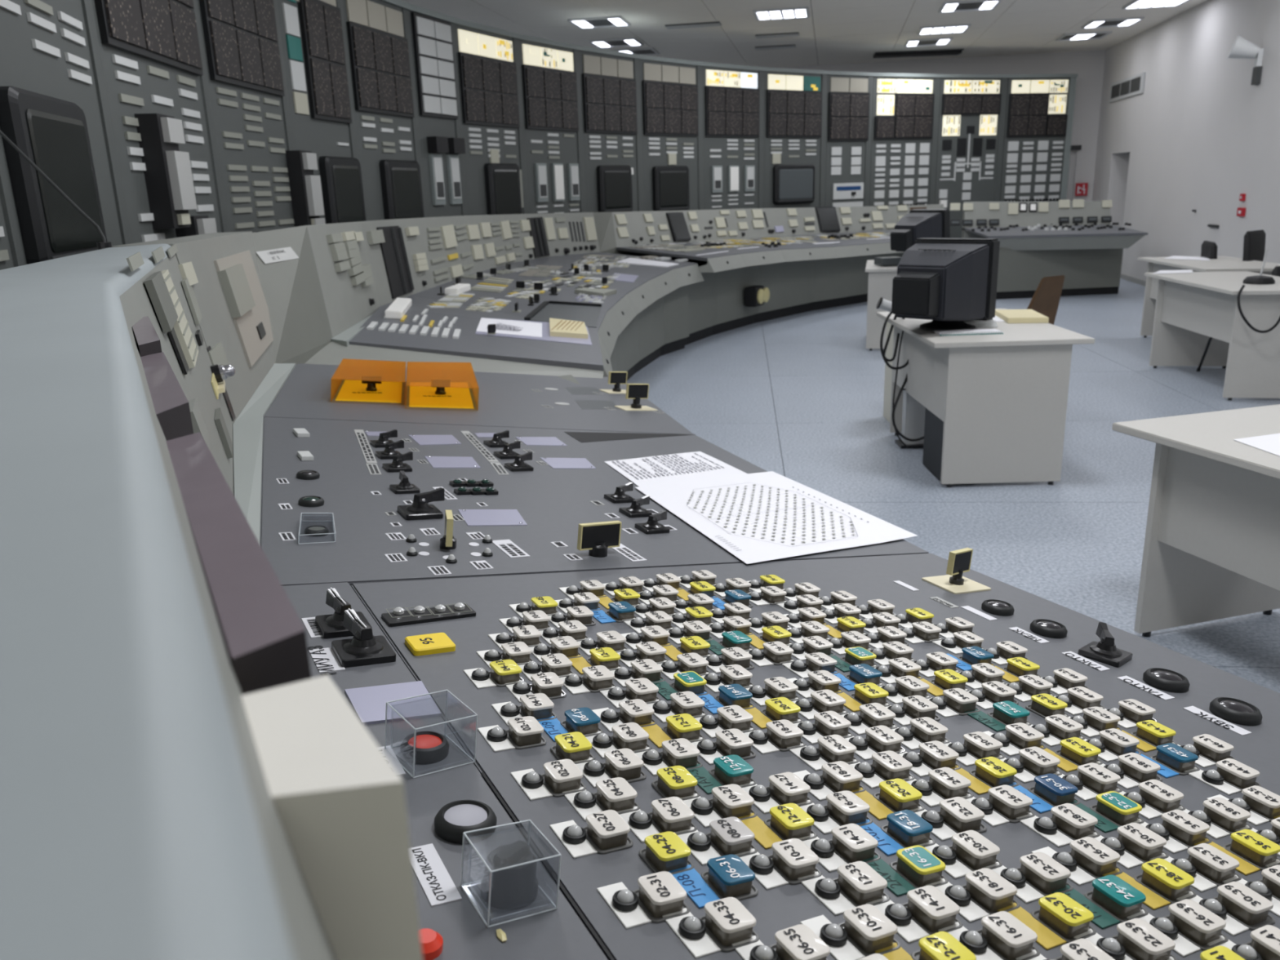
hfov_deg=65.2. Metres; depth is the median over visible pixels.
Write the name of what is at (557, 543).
print
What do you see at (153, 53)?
board
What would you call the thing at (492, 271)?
switch
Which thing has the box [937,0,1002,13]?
recessed light
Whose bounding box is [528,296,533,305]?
switch
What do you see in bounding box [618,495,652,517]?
switch
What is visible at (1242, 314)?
cable
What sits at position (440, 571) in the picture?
print
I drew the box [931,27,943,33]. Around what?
diffuser
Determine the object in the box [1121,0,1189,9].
recessed light
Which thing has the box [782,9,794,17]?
diffuser
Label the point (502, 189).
monitor
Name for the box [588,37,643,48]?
recessed light
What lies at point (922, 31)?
diffuser
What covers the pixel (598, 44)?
diffuser
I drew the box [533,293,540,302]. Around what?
switch
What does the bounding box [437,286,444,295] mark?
switch
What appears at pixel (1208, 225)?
wall socket
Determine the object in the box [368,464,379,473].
print
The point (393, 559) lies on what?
print
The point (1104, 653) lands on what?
switch
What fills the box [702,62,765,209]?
board
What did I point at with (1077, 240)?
console
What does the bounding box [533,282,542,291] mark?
switch
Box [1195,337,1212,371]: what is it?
metal rod
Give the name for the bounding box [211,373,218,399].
switch
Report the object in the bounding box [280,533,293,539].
print
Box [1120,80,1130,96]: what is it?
grille
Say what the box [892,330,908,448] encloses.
cable
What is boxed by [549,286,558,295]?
switch
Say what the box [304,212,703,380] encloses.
console
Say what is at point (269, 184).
board
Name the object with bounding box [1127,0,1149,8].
diffuser
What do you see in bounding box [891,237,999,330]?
monitor
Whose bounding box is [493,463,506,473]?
print
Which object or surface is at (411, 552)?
lamp
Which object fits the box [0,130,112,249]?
stem
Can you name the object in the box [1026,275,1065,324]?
chair
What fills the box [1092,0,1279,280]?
wall
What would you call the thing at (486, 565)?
print
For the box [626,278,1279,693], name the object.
floor
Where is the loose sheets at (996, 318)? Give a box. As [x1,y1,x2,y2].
[992,315,1004,321]
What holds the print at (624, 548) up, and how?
on the desk at (898, 749)
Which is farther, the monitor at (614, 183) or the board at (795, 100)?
the board at (795, 100)
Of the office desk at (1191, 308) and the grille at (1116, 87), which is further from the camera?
the grille at (1116, 87)
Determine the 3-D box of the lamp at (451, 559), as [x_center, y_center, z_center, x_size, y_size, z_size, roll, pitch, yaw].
[-0.372,0.155,1.969,0.022,0.017,0.022,-10,18,-26]
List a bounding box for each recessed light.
[567,15,631,28]
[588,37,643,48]
[610,47,659,55]
[752,6,809,20]
[903,37,952,47]
[916,23,971,35]
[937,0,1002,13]
[1055,31,1112,41]
[1080,17,1144,28]
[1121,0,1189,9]
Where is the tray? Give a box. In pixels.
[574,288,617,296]
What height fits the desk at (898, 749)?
1.484 m
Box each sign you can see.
[1075,182,1088,195]
[1239,193,1245,200]
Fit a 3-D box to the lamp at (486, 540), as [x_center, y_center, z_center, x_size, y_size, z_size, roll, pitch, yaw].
[-0.324,0.125,2.120,0.022,0.017,0.022,-10,18,-26]
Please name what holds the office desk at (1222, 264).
on the floor
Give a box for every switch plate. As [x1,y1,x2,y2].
[335,375,402,403]
[408,379,474,408]
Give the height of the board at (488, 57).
3.200 m
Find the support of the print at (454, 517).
on the desk at (898, 749)
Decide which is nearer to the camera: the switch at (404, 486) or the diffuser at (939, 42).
the switch at (404, 486)
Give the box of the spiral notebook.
[933,328,1003,336]
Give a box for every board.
[0,0,132,264]
[0,129,26,270]
[91,0,230,243]
[197,0,324,232]
[276,0,366,223]
[342,0,426,221]
[408,4,468,217]
[453,17,528,215]
[518,34,586,213]
[578,45,644,212]
[639,54,703,211]
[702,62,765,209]
[764,66,829,208]
[825,71,875,207]
[869,72,942,206]
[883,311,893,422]
[934,74,1009,238]
[1000,73,1078,201]
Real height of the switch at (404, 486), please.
0.044 m
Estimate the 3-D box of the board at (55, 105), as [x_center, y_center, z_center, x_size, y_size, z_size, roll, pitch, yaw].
[-2.282,-1.070,3.829,0.378,3.200,1.299,-5,16,-11]
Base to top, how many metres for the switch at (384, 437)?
0.042 m
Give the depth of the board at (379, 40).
8.43 m
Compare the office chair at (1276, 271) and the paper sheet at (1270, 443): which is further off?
the office chair at (1276, 271)
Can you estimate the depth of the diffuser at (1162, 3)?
12.37 m
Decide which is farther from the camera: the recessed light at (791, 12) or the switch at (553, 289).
the recessed light at (791, 12)
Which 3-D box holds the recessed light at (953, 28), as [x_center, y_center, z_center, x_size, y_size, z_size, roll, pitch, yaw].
[4.239,-6.294,13.976,0.660,0.024,0.660,1,16,11]
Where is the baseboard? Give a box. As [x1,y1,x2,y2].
[1120,273,1146,286]
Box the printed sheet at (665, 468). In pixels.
[604,451,749,486]
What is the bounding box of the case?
[874,256,901,266]
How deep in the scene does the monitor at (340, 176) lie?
7.59 m
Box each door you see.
[1066,145,1081,201]
[1117,152,1129,226]
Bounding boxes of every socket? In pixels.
[744,285,769,306]
[1207,224,1219,227]
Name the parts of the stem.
stem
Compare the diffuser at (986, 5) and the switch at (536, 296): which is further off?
the diffuser at (986, 5)
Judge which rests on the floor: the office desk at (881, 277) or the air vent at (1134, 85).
the office desk at (881, 277)
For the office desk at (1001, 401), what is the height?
0.780 m
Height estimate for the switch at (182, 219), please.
0.050 m
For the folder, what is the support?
on the office desk at (1001, 401)
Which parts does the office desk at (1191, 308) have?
panel, modesty panel, panel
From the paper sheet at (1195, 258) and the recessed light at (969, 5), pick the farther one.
the recessed light at (969, 5)
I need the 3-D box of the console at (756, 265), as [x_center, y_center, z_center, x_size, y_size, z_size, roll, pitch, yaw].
[2.204,-3.050,13.513,2.553,1.329,7.886,11,21,38]
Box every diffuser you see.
[573,20,593,27]
[593,41,610,47]
[608,17,626,26]
[623,40,639,45]
[756,11,769,19]
[769,10,782,18]
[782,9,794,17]
[795,8,806,17]
[906,40,918,46]
[920,28,932,34]
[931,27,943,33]
[936,39,949,44]
[942,3,958,12]
[942,26,955,33]
[953,26,966,32]
[979,0,997,9]
[1070,34,1094,39]
[1085,21,1104,27]
[1118,19,1138,26]
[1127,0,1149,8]
[1138,0,1161,8]
[1152,0,1173,7]
[1164,0,1185,6]
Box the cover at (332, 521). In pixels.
[297,512,335,543]
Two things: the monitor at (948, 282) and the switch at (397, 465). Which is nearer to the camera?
the switch at (397, 465)
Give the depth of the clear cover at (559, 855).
0.96 m
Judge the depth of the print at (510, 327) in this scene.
5.95 m
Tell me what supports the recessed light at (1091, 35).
in the ceiling
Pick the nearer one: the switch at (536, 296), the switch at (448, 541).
the switch at (448, 541)
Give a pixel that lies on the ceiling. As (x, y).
(835, 32)
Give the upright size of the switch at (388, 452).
0.042 m
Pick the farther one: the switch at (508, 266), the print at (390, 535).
the switch at (508, 266)
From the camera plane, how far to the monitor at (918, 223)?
9.05 m
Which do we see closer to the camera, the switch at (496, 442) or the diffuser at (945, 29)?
the switch at (496, 442)
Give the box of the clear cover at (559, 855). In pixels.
[460,819,561,927]
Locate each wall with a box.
[781,49,1106,201]
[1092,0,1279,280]
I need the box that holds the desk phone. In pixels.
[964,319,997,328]
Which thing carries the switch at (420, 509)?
attached to the desk at (898, 749)
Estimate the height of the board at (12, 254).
3.200 m
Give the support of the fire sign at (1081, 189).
attached to the wall at (1089, 65)
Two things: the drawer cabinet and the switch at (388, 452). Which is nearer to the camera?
the switch at (388, 452)
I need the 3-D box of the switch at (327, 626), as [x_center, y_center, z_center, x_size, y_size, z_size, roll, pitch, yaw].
[-0.479,0.212,1.601,0.076,0.057,0.092,-10,18,-26]
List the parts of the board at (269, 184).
display pane, display pane, display pane, display pane, display pane, display pane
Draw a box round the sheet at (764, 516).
[635,471,916,564]
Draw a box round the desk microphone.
[1242,248,1275,284]
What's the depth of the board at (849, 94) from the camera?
15.54 m
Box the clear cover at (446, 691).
[384,689,477,777]
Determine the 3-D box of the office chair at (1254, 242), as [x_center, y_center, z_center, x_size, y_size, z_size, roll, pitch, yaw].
[5.769,-1.715,9.039,0.556,1.041,0.601,-13,20,-34]
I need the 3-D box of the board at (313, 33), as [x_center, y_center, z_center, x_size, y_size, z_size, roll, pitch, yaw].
[-2.447,-2.164,7.617,0.378,3.200,1.124,0,16,8]
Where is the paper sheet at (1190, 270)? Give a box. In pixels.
[1151,269,1193,274]
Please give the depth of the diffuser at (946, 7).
12.17 m
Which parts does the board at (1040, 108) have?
display pane, display pane, display pane, display pane, display pane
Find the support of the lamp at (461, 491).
attached to the desk at (898, 749)
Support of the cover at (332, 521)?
on the desk at (898, 749)
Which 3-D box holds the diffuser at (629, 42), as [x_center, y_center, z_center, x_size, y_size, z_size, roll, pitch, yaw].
[-0.114,-6.220,14.211,0.132,0.010,0.580,1,16,11]
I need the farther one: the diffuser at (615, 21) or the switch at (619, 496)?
the diffuser at (615, 21)
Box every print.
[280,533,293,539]
[306,618,321,635]
[356,432,374,460]
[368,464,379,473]
[387,554,404,560]
[388,533,404,539]
[423,528,438,534]
[431,566,448,573]
[435,488,454,497]
[453,515,463,519]
[464,433,494,459]
[469,532,484,538]
[472,561,490,568]
[485,323,521,331]
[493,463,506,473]
[500,543,525,555]
[555,542,564,546]
[565,554,580,559]
[613,453,724,479]
[617,547,643,559]
[686,482,868,550]
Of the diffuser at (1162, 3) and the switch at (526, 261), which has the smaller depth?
the switch at (526, 261)
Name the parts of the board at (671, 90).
display pane, display pane, display pane, display pane, display pane, display pane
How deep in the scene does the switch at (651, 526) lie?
2.31 m
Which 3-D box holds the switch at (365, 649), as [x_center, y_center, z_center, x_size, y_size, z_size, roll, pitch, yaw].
[-0.421,0.237,1.507,0.081,0.060,0.098,-10,18,-26]
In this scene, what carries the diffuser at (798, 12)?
attached to the recessed light at (791, 12)
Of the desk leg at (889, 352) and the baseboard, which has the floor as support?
the desk leg at (889, 352)
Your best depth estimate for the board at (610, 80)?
12.32 m
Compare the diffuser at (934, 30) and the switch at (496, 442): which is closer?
the switch at (496, 442)
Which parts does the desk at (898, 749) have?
label plate, label plate, label plate, label plate, plate, mount plate, label plate, label plate, label plate, label plate, label plate, label plate, label plate, plate, label plate, label plate, label plate, blank plate, label plate, label plate, label plate, label plate, label plate, label plate, plate, label plate, label plate, label plate, desk panel, plate, label plate, label plate, desk panel, label plate, label plate, label plate, plate, plate, label plate, round knob, label plate, plate, label plate, marker plate, label plate, plate, label plate, marker plate, faded plate, desk panel, label plate, faded plate, marker plate, marker plate, label plate, label plate, label plate, marker plate, marker plate, label plate, marker plate, marker plate, marker plate, marker plate, marker plate, marker plate, marker plate, marker plate, marker plate, marker plate, desk panel, marker plate, marker plate, marker plate, marker plate, marker plate, marker plate, marker plate, marker plate, label plate, marker plate, label plate, marker plate, marker plate, label plate, marker plate, marker plate, label plate, marker plate, marker plate, marker plate, marker plate, label plate, marker plate, marker plate, marker plate, label plate, marker plate, label plate, marker plate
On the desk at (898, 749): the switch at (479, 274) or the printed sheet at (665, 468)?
the printed sheet at (665, 468)
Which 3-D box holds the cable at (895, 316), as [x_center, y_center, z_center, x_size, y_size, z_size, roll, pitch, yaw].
[1.503,-0.847,5.946,0.125,0.280,0.059,-14,20,-36]
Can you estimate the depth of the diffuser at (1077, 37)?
15.13 m
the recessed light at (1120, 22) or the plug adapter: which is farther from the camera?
the recessed light at (1120, 22)
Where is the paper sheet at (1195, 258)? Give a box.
[1164,255,1209,260]
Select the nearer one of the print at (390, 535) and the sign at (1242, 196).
the print at (390, 535)
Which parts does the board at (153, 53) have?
display pane, display pane, display pane, display pane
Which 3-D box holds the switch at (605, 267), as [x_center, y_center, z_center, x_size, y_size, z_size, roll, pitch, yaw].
[-0.316,-1.940,9.152,0.075,0.064,0.075,-10,18,-26]
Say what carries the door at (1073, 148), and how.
in the wall at (1089, 65)
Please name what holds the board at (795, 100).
on the floor
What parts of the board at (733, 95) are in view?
display pane, display pane, display pane, display pane, display pane, display pane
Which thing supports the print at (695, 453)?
attached to the printed sheet at (665, 468)
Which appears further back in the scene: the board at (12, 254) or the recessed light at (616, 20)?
the recessed light at (616, 20)
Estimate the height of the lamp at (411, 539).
0.017 m
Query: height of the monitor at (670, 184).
0.590 m
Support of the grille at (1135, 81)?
attached to the air vent at (1134, 85)
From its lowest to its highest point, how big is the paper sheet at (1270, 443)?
0.002 m
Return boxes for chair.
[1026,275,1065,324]
[1200,240,1217,258]
[1242,229,1266,261]
[1271,266,1279,276]
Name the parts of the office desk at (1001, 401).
panel, modesty panel, panel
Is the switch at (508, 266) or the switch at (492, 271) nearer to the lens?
the switch at (492, 271)
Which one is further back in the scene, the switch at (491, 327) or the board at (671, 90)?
the board at (671, 90)
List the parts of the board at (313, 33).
display pane, display pane, display pane, display pane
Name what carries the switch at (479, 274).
attached to the console at (544, 294)
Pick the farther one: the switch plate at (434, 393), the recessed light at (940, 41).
the recessed light at (940, 41)
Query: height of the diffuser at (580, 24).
0.010 m
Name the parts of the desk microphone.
stem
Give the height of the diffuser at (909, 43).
0.010 m
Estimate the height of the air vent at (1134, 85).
0.292 m
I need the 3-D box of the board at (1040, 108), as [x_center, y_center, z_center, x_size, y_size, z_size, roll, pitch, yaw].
[6.692,-5.215,17.120,1.267,3.200,0.342,-5,17,-11]
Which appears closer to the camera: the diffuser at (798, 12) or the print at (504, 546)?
the print at (504, 546)
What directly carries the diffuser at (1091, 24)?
attached to the recessed light at (1120, 22)
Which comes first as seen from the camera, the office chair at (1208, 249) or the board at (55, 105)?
the board at (55, 105)
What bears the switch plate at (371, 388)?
attached to the desk at (898, 749)
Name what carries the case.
on the office desk at (881, 277)
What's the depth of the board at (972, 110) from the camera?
16.50 m
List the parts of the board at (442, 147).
display pane, display pane, display pane, display pane, display pane, display pane, display pane, display pane, display pane, display pane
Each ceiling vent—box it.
[665,21,721,29]
[755,31,799,38]
[755,44,795,49]
[873,48,964,57]
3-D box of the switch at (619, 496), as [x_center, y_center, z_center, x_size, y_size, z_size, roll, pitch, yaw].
[-0.046,0.035,2.575,0.079,0.040,0.062,-10,18,-26]
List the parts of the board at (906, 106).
display pane, display pane, display pane, display pane, display pane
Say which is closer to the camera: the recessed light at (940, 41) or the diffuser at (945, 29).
the diffuser at (945, 29)
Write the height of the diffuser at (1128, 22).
0.010 m
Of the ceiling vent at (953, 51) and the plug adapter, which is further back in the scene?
the ceiling vent at (953, 51)
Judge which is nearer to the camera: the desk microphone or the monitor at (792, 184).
the desk microphone
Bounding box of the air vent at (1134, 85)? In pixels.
[1109,71,1146,102]
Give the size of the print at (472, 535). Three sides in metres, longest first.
0.042 x 0.024 x 0.001 m
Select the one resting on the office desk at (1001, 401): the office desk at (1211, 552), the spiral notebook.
the spiral notebook
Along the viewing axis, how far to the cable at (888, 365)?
5.93 m
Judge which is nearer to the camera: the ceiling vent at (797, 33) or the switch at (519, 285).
the switch at (519, 285)
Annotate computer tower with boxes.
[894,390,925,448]
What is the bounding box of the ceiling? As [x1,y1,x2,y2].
[401,0,1207,67]
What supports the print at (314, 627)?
on the desk at (898, 749)
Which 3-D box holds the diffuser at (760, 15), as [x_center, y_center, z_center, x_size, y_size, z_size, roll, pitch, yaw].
[1.517,-5.719,12.306,0.120,0.010,0.580,1,16,11]
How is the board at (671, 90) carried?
on the floor
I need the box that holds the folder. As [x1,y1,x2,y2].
[995,309,1048,323]
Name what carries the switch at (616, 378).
attached to the desk at (898, 749)
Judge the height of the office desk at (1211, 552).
0.750 m
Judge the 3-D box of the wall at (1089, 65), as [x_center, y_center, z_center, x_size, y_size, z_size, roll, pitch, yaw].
[2.661,-5.705,18.533,11.200,3.600,0.200,1,16,11]
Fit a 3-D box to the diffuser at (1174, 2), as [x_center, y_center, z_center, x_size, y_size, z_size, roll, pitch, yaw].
[6.600,-5.871,12.270,0.120,0.010,0.580,1,16,11]
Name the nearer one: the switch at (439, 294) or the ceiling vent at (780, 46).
the switch at (439, 294)
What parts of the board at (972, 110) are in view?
display pane, display pane, display pane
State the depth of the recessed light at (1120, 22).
13.82 m
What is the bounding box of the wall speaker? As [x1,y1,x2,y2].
[1227,35,1263,84]
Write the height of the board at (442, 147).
3.200 m
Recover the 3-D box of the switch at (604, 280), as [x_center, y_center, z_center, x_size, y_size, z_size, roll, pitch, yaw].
[-0.293,-1.636,8.222,0.064,0.063,0.064,-10,18,-26]
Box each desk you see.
[0,225,1279,959]
[865,260,897,351]
[876,308,1094,488]
[1111,404,1279,637]
[1137,255,1279,337]
[1143,271,1279,400]
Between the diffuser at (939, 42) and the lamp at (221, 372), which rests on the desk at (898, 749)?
the lamp at (221, 372)
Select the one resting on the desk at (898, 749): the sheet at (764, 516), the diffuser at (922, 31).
the sheet at (764, 516)
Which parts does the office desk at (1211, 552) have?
modesty panel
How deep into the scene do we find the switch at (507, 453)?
2.97 m
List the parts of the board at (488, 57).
display pane, display pane, display pane, display pane, display pane, display pane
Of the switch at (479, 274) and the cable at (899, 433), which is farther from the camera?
the switch at (479, 274)
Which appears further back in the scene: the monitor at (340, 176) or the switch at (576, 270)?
the switch at (576, 270)
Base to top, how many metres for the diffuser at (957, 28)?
0.010 m
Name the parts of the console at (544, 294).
control knob, rack rail, rack rail, control knob, panel, rack rail, rack rail, control knob, control knob, faded plate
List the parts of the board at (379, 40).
display pane, display pane, display pane, display pane, display pane, display pane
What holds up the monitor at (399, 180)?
on the board at (379, 40)
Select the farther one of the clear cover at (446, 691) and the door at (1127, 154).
the door at (1127, 154)
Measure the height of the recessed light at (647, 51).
0.024 m
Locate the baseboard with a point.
(1127, 277)
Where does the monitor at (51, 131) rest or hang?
on the board at (55, 105)
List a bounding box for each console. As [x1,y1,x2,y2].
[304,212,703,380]
[612,204,943,345]
[950,199,1147,299]
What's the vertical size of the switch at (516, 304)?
0.063 m
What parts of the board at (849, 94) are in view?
display pane, display pane, instrument panel, instrument panel, display pane, display pane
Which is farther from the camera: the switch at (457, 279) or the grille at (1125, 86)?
the grille at (1125, 86)
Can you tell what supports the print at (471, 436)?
on the desk at (898, 749)
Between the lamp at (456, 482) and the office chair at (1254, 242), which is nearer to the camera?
the lamp at (456, 482)
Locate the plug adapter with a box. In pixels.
[875,297,891,311]
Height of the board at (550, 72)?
3.200 m
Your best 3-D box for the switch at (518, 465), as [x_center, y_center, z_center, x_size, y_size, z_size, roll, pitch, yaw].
[-0.337,-0.050,2.836,0.083,0.042,0.066,-10,18,-26]
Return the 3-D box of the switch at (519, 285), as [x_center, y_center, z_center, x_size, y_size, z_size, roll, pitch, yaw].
[-0.934,-1.519,7.802,0.088,0.064,0.088,-10,18,-26]
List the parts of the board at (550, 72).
display pane, display pane, display pane, display pane, display pane, display pane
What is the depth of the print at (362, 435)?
2.94 m
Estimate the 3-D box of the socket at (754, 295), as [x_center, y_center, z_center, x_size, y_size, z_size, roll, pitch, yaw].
[1.362,-2.122,11.523,0.388,0.220,0.248,-10,18,-26]
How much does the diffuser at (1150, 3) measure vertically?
0.010 m
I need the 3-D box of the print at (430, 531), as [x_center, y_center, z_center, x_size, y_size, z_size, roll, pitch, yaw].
[-0.453,0.111,2.157,0.024,0.001,0.041,-2,14,-28]
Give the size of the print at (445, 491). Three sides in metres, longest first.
0.104 x 0.018 x 0.001 m
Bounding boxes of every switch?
[177,213,191,224]
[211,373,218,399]
[315,587,372,639]
[331,608,395,667]
[369,429,397,448]
[375,440,404,459]
[382,451,413,472]
[389,471,420,493]
[397,487,444,520]
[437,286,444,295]
[440,510,456,549]
[453,276,460,284]
[476,271,483,279]
[483,430,509,447]
[487,324,496,334]
[489,267,496,275]
[493,440,520,459]
[502,262,511,270]
[503,451,533,471]
[511,302,520,312]
[515,280,525,289]
[523,259,530,266]
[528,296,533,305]
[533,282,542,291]
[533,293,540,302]
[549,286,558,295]
[573,267,579,275]
[577,520,621,557]
[582,264,590,271]
[599,371,627,393]
[601,264,608,271]
[601,276,607,284]
[604,482,635,503]
[614,383,657,410]
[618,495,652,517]
[634,510,670,534]
[921,547,991,594]
[1077,622,1133,667]
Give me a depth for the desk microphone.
7.20 m
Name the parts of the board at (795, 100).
display pane, display pane, display pane, display pane, display pane, display pane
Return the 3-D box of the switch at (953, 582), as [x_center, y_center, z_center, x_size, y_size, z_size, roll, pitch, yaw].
[0.662,0.185,2.089,0.104,0.085,0.098,-10,18,-26]
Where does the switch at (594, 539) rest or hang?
attached to the desk at (898, 749)
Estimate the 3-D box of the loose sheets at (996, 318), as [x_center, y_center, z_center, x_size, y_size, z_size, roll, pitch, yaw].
[2.084,-0.948,5.865,0.100,0.004,0.280,-3,16,-4]
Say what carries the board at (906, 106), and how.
on the floor
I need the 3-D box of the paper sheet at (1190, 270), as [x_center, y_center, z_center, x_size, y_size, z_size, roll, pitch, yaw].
[4.402,-1.726,8.286,0.455,0.002,0.267,-2,16,0]
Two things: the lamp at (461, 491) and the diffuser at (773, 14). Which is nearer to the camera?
the lamp at (461, 491)
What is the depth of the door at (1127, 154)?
16.55 m
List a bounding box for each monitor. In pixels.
[0,85,106,264]
[318,155,366,223]
[378,159,424,219]
[484,163,521,214]
[596,165,632,212]
[652,165,689,211]
[772,164,814,204]
[889,208,950,252]
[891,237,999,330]
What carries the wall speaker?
attached to the wall at (1198, 136)
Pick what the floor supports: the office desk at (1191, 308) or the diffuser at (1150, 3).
the office desk at (1191, 308)
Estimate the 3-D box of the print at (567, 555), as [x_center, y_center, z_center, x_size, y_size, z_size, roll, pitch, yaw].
[-0.139,0.159,2.065,0.019,0.001,0.033,-2,14,-28]
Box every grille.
[1111,83,1120,98]
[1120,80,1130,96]
[1129,75,1141,93]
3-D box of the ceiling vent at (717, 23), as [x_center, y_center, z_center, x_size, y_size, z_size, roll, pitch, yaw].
[0.691,-5.886,12.951,0.700,0.020,0.260,1,16,11]
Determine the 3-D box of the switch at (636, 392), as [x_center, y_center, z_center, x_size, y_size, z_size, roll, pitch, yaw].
[-0.018,-0.341,4.099,0.149,0.118,0.100,-10,18,-26]
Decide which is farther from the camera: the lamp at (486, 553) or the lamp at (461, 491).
the lamp at (461, 491)
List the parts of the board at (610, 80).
display pane, display pane, display pane, display pane, display pane, display pane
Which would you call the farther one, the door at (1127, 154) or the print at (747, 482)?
the door at (1127, 154)
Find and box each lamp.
[210,364,235,382]
[405,533,417,542]
[406,546,417,555]
[445,554,457,564]
[448,479,493,487]
[453,486,498,495]
[481,547,493,556]
[482,534,492,543]
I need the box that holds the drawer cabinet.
[922,408,974,484]
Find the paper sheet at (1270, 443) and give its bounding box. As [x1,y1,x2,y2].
[1233,433,1279,456]
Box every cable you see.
[880,311,908,369]
[883,314,899,361]
[892,317,924,441]
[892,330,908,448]
[1236,284,1279,333]

